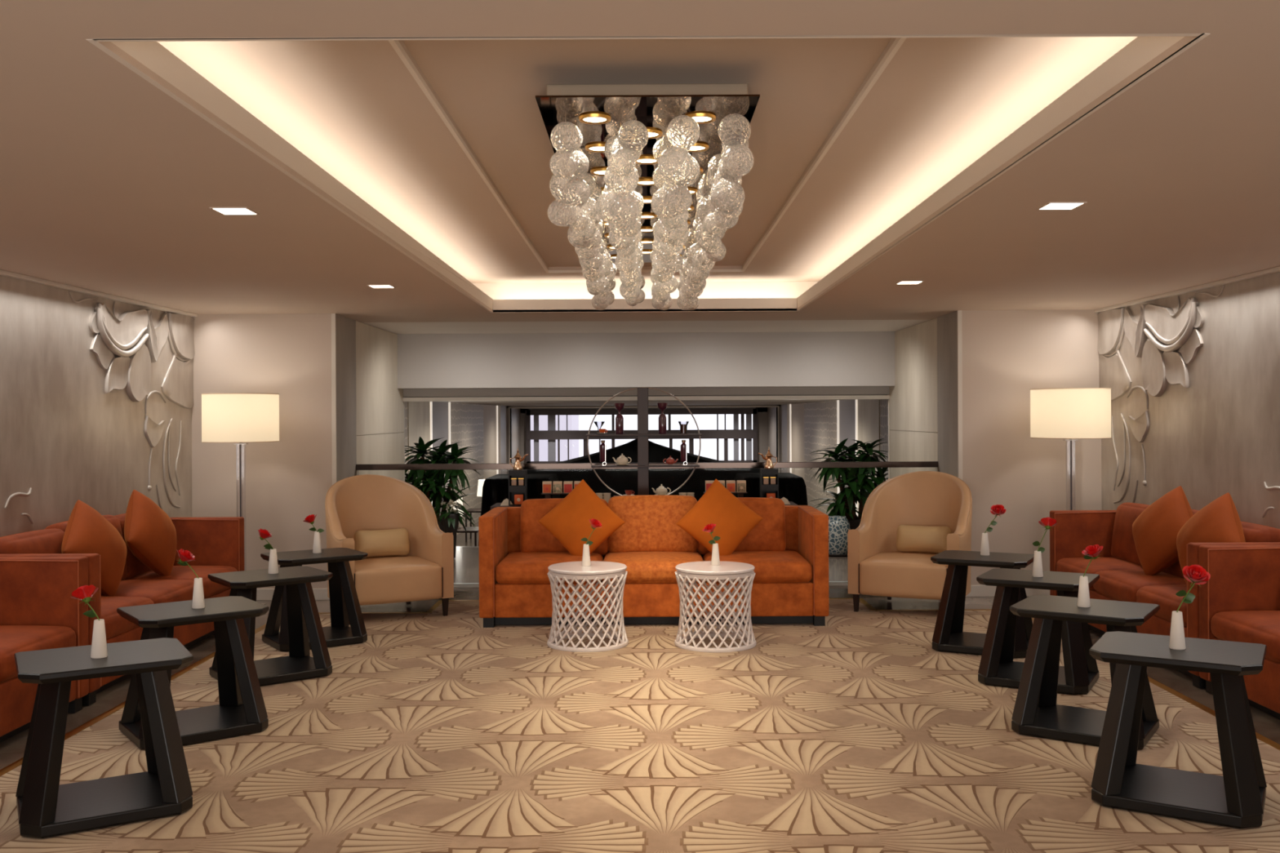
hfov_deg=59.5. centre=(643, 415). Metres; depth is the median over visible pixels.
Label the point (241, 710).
side table
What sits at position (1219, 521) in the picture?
pillow
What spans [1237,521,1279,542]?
cushion
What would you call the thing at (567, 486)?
box
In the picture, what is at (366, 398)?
wall
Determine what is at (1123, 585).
seat cushion
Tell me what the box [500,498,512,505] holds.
napkin
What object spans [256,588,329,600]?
baseboard
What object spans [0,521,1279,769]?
floor
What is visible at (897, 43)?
trim
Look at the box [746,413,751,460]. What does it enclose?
blind
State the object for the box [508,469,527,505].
display shelf
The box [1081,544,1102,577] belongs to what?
rose
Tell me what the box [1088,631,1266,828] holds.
side table
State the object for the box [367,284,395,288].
recessed light
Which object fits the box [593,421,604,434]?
funnel
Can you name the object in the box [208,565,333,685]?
side table
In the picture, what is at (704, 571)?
table
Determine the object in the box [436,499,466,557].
flower pot
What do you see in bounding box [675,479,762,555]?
pillow
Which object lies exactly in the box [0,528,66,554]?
cushion
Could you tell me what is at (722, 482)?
box
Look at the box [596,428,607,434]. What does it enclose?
teacup
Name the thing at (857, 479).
dracaena plant
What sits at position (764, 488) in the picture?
cabinet
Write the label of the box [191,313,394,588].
wall
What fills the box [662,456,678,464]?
teapot
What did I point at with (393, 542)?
lumbar cushion
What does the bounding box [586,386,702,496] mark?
display shelf
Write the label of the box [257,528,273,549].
rose
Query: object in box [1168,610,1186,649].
bud vase
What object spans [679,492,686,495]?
cup stack
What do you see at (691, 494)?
cup stack
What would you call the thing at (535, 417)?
blind
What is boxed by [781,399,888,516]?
wall
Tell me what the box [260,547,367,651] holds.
side table
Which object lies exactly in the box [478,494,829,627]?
sofa
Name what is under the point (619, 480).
console table
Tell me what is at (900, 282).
recessed light
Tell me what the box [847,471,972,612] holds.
armchair
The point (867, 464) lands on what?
glass balustrade
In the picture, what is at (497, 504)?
console table
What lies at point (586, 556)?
bud vase
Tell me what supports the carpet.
on the floor
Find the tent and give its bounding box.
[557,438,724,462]
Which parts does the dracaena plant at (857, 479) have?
planter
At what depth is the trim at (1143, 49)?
3.41 m
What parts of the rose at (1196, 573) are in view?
stem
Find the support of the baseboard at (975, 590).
attached to the wall at (1007, 354)
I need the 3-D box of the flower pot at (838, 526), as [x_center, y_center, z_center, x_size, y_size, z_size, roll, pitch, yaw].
[1.936,1.195,11.250,0.380,0.390,0.380,0,0,0]
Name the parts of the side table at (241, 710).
leg, leg, board, leg, leg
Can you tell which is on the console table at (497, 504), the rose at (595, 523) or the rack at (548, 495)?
the rack at (548, 495)
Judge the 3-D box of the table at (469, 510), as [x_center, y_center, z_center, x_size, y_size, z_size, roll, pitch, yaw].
[-2.888,1.994,20.500,0.700,0.560,0.600,0,0,0]
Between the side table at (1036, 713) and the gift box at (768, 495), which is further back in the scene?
the gift box at (768, 495)
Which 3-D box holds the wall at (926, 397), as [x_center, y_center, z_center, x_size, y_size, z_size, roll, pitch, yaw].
[2.436,0.288,9.858,0.034,2.200,2.484,0,0,0]
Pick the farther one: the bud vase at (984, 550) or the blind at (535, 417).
the blind at (535, 417)
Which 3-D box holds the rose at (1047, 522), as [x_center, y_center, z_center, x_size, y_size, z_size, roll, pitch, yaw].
[2.084,0.656,5.815,0.116,0.266,0.087,0,0,26]
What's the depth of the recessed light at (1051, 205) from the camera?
4.28 m
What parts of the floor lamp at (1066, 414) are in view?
lamp shade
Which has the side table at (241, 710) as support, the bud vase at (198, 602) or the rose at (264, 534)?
the bud vase at (198, 602)
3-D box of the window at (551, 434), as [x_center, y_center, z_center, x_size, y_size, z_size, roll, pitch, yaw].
[-0.059,0.585,30.950,6.395,1.523,0.140,0,0,0]
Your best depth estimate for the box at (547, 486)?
8.82 m
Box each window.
[511,407,776,468]
[525,408,757,463]
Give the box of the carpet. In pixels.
[0,597,1279,852]
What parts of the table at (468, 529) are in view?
leg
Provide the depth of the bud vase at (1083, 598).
4.88 m
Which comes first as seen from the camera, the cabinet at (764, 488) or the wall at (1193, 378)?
the wall at (1193, 378)
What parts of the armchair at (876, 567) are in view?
leg, seat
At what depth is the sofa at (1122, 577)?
6.90 m
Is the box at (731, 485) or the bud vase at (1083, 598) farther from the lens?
the box at (731, 485)
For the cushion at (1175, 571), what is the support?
on the sofa at (1122, 577)
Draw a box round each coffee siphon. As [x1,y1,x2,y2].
[599,440,606,465]
[680,440,687,465]
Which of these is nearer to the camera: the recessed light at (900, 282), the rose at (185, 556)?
the rose at (185, 556)
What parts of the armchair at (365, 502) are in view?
seat, leg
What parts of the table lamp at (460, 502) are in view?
lamp shade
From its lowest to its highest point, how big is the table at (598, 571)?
0.476 m
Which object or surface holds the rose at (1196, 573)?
in the bud vase at (1177, 641)
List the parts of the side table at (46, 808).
leg, leg, board, leg, leg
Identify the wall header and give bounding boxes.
[396,331,894,401]
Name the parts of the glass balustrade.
handrail, glass panel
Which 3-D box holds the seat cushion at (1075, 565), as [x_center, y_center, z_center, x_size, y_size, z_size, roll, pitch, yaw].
[3.058,1.032,7.320,0.544,0.174,0.616,0,0,0]
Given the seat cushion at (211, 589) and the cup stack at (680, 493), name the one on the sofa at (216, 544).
the seat cushion at (211, 589)
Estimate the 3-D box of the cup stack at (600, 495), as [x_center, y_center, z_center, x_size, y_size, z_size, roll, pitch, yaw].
[-0.353,0.657,8.880,0.064,0.089,0.064,0,0,0]
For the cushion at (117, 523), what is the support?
on the sofa at (216, 544)
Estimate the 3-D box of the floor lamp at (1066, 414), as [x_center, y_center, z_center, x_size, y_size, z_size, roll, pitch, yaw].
[3.106,0.595,8.150,0.556,1.586,0.556,0,0,0]
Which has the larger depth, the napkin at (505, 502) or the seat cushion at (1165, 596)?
the napkin at (505, 502)
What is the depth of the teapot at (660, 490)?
8.86 m
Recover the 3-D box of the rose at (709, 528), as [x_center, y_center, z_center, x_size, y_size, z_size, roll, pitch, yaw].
[0.407,0.766,6.871,0.100,0.211,0.088,0,0,27]
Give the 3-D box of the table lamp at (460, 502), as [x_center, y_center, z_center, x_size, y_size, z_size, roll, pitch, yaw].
[-2.835,1.474,17.000,0.194,0.480,0.194,0,0,0]
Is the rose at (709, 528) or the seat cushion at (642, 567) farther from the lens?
the seat cushion at (642, 567)
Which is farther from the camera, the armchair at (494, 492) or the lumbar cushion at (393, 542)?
the armchair at (494, 492)
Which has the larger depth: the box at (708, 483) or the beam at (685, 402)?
the beam at (685, 402)
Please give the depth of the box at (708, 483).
8.83 m
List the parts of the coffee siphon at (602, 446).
chrome frame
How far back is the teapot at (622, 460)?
8.86 m
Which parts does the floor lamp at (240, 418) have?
lamp shade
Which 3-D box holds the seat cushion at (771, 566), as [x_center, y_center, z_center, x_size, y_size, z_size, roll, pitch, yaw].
[0.769,1.037,7.730,0.699,0.174,0.724,0,0,0]
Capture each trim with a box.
[85,33,1210,312]
[387,37,906,272]
[506,404,781,474]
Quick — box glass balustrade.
[355,461,937,587]
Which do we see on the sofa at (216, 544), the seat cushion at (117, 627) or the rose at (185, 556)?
the seat cushion at (117, 627)
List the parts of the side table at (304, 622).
leg, leg, board, leg, leg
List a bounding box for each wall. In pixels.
[0,275,195,537]
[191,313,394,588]
[331,313,404,484]
[404,401,506,535]
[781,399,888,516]
[887,310,962,479]
[900,309,1102,585]
[1097,271,1279,528]
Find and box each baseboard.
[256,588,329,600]
[965,585,1049,596]
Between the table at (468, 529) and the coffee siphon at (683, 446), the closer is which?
the coffee siphon at (683, 446)
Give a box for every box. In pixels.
[514,494,523,504]
[542,481,551,493]
[552,481,562,493]
[563,481,573,493]
[573,481,580,488]
[705,480,714,492]
[718,480,724,486]
[725,480,735,492]
[736,480,746,492]
[766,493,775,497]
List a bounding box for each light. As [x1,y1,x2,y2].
[208,207,259,214]
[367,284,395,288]
[472,281,817,299]
[895,280,924,284]
[1035,201,1087,209]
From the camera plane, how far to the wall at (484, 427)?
22.68 m
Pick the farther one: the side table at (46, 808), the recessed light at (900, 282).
the recessed light at (900, 282)
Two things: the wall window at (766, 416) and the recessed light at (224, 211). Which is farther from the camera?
the wall window at (766, 416)
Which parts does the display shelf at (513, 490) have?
panel, panel, panel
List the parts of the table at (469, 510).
leg, leg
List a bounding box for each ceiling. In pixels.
[0,0,1279,333]
[157,36,1137,283]
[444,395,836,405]
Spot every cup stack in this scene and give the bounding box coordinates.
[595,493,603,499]
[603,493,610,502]
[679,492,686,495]
[686,492,694,497]
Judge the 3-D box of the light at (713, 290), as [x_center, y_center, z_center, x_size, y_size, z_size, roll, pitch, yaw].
[0.008,-0.935,5.489,2.798,0.230,6.683,0,0,0]
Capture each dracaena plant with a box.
[404,436,481,533]
[806,438,888,529]
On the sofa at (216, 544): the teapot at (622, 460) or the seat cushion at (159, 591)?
the seat cushion at (159, 591)
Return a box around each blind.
[533,415,538,461]
[547,415,555,461]
[733,413,738,460]
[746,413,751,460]
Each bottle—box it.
[613,403,624,434]
[657,402,667,434]
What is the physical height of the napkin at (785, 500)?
0.055 m
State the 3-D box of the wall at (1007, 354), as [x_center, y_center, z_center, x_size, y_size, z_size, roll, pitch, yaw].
[3.029,0.260,9.860,1.185,2.350,2.480,0,0,0]
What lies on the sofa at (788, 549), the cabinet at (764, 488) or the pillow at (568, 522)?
the pillow at (568, 522)
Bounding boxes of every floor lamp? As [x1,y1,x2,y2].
[200,393,279,604]
[1030,387,1111,510]
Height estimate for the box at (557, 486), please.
0.092 m
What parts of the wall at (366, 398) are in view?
corner trim, stone panel, stone panel, corner trim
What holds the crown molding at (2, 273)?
attached to the wall at (96, 393)
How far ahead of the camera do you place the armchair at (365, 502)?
8.03 m
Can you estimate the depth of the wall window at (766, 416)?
31.00 m
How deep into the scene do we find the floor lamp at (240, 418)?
7.93 m
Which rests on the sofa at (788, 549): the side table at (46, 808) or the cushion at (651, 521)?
the cushion at (651, 521)
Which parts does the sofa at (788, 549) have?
arm, arm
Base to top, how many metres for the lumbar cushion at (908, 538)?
0.200 m
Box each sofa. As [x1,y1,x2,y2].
[0,513,244,705]
[0,556,88,742]
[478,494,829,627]
[1049,502,1279,688]
[1198,544,1279,719]
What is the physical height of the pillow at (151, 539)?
0.558 m
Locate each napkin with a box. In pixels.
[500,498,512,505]
[781,497,790,504]
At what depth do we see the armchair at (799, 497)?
13.27 m
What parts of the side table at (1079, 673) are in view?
leg, leg, board, leg, leg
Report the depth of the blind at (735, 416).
30.98 m
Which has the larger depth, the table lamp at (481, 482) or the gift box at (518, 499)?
the table lamp at (481, 482)
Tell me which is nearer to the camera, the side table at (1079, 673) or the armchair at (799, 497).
the side table at (1079, 673)
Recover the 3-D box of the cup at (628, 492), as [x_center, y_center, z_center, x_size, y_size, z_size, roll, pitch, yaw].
[-0.119,0.610,8.890,0.062,0.036,0.062,0,0,0]
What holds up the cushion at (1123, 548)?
on the sofa at (1122, 577)
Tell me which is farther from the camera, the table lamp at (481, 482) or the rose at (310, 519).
the table lamp at (481, 482)
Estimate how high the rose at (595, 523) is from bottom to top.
0.245 m
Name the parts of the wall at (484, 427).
wallpaper panel, plain panel, wallpaper panel, plain panel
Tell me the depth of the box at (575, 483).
8.83 m
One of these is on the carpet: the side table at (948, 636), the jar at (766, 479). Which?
the side table at (948, 636)
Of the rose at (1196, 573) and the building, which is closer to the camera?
the rose at (1196, 573)
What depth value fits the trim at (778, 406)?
28.60 m
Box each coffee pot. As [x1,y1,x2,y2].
[509,448,528,470]
[758,448,777,469]
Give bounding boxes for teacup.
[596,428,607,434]
[622,490,635,495]
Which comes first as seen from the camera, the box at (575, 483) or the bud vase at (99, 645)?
the bud vase at (99, 645)
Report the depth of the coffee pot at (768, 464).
8.85 m
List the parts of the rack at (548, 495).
post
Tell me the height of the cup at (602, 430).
0.031 m
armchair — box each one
[324,474,453,624]
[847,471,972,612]
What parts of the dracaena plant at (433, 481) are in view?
planter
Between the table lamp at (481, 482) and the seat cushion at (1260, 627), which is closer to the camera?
the seat cushion at (1260, 627)
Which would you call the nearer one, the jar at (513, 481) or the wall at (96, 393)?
the wall at (96, 393)
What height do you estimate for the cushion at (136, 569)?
0.423 m
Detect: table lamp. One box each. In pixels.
[451,497,463,528]
[476,480,484,496]
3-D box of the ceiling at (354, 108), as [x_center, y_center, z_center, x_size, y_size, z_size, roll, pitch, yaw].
[0.007,-1.093,5.489,2.798,0.085,6.683,0,0,0]
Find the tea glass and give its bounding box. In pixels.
[678,421,688,433]
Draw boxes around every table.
[14,637,193,838]
[116,595,269,749]
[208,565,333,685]
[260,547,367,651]
[456,526,478,546]
[465,508,480,542]
[490,501,797,510]
[527,468,759,501]
[546,560,628,652]
[674,560,756,652]
[930,550,1034,657]
[976,568,1099,694]
[1009,595,1159,749]
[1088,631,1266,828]
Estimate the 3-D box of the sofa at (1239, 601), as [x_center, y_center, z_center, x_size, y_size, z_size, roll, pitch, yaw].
[3.142,0.971,4.605,0.712,0.827,2.100,0,0,0]
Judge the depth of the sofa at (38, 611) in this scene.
5.33 m
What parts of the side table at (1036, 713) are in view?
leg, leg, board, leg, leg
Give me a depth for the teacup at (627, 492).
8.87 m
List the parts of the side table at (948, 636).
leg, leg, board, leg, leg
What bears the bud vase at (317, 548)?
on the side table at (344, 606)
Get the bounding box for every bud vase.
[90,618,107,658]
[191,577,204,608]
[267,548,278,573]
[312,531,321,553]
[582,543,591,566]
[711,543,719,565]
[980,533,989,555]
[1032,551,1043,577]
[1077,576,1090,607]
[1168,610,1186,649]
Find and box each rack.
[541,492,568,498]
[703,491,747,497]
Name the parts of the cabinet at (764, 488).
panel, panel, panel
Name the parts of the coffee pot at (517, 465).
lid, spout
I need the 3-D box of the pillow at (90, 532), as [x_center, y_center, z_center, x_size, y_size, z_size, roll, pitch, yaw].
[-3.046,0.740,6.220,0.279,0.549,0.582,0,0,15]
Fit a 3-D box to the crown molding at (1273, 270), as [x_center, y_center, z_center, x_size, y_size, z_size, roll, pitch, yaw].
[3.491,-0.806,2.810,0.050,0.022,11.620,0,0,0]
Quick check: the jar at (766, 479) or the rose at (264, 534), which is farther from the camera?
the jar at (766, 479)
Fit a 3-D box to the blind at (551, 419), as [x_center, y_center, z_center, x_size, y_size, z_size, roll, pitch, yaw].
[-2.548,0.624,30.987,0.213,1.329,0.010,0,0,0]
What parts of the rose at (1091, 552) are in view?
stem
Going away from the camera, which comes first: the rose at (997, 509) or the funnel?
the rose at (997, 509)
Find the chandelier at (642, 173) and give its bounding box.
[535,83,759,310]
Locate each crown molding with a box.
[0,269,197,316]
[1094,266,1279,312]
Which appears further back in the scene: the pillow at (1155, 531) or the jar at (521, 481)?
the jar at (521, 481)
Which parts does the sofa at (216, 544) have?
arm, arm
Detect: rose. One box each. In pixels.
[71,585,99,620]
[177,548,199,578]
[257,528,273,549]
[302,514,324,533]
[580,518,601,546]
[702,523,719,544]
[984,504,1005,533]
[1032,517,1057,552]
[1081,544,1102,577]
[1175,564,1210,612]
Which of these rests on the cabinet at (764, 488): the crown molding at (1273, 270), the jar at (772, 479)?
the jar at (772, 479)
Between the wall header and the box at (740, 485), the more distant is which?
the wall header
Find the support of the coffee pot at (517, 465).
on the display shelf at (513, 490)
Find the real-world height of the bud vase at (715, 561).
0.132 m
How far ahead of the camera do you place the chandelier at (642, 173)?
3.78 m
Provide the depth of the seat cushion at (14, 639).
5.01 m
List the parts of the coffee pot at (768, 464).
spout, lid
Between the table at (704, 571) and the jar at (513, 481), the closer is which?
the table at (704, 571)
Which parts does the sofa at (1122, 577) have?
arm, arm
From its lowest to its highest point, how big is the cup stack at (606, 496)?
0.089 m
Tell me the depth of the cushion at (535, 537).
7.93 m
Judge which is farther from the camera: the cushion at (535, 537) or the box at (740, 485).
the box at (740, 485)
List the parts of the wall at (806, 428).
plain panel, wallpaper panel, plain panel, wallpaper panel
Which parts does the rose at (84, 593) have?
stem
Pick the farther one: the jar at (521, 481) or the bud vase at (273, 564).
the jar at (521, 481)
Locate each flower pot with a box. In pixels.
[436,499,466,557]
[828,515,850,556]
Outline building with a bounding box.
[530,414,578,461]
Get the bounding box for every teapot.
[612,453,631,465]
[651,484,671,495]
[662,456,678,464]
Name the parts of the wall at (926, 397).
corner trim, stone panel, stone panel, corner trim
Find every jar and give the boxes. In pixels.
[511,478,516,485]
[518,477,524,485]
[762,476,768,484]
[769,476,775,484]
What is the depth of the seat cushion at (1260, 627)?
5.25 m
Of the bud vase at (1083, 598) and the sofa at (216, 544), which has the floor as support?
the sofa at (216, 544)
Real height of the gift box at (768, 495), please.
0.076 m
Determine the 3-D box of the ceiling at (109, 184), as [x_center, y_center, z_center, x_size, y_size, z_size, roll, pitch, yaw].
[0.016,-0.810,4.450,7.440,0.020,14.900,0,0,0]
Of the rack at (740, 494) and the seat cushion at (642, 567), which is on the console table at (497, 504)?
the rack at (740, 494)
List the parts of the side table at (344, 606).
leg, leg, board, leg, leg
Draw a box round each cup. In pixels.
[598,428,605,432]
[625,490,632,495]
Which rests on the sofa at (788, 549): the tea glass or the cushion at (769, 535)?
the cushion at (769, 535)
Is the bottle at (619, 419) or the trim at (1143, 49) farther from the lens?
the bottle at (619, 419)
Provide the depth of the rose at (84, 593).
3.94 m
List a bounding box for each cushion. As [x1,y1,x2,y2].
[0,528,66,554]
[0,625,75,682]
[44,515,127,580]
[101,579,194,604]
[101,596,153,639]
[114,513,151,579]
[128,565,237,598]
[353,528,409,557]
[494,551,604,584]
[520,497,608,555]
[602,551,703,583]
[608,494,697,552]
[697,497,786,555]
[702,550,813,582]
[896,524,951,553]
[1056,557,1142,591]
[1093,569,1186,602]
[1111,502,1149,565]
[1136,584,1186,626]
[1162,509,1199,578]
[1210,610,1279,662]
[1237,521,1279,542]
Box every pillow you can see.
[61,499,127,596]
[124,489,176,576]
[537,479,625,555]
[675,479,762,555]
[1132,485,1192,575]
[1176,492,1245,584]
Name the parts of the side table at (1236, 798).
leg, leg, board, leg, leg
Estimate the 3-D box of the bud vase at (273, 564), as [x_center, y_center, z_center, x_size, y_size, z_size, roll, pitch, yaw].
[-2.010,0.788,6.075,0.055,0.132,0.055,0,0,0]
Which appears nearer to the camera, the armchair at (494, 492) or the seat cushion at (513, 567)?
the seat cushion at (513, 567)

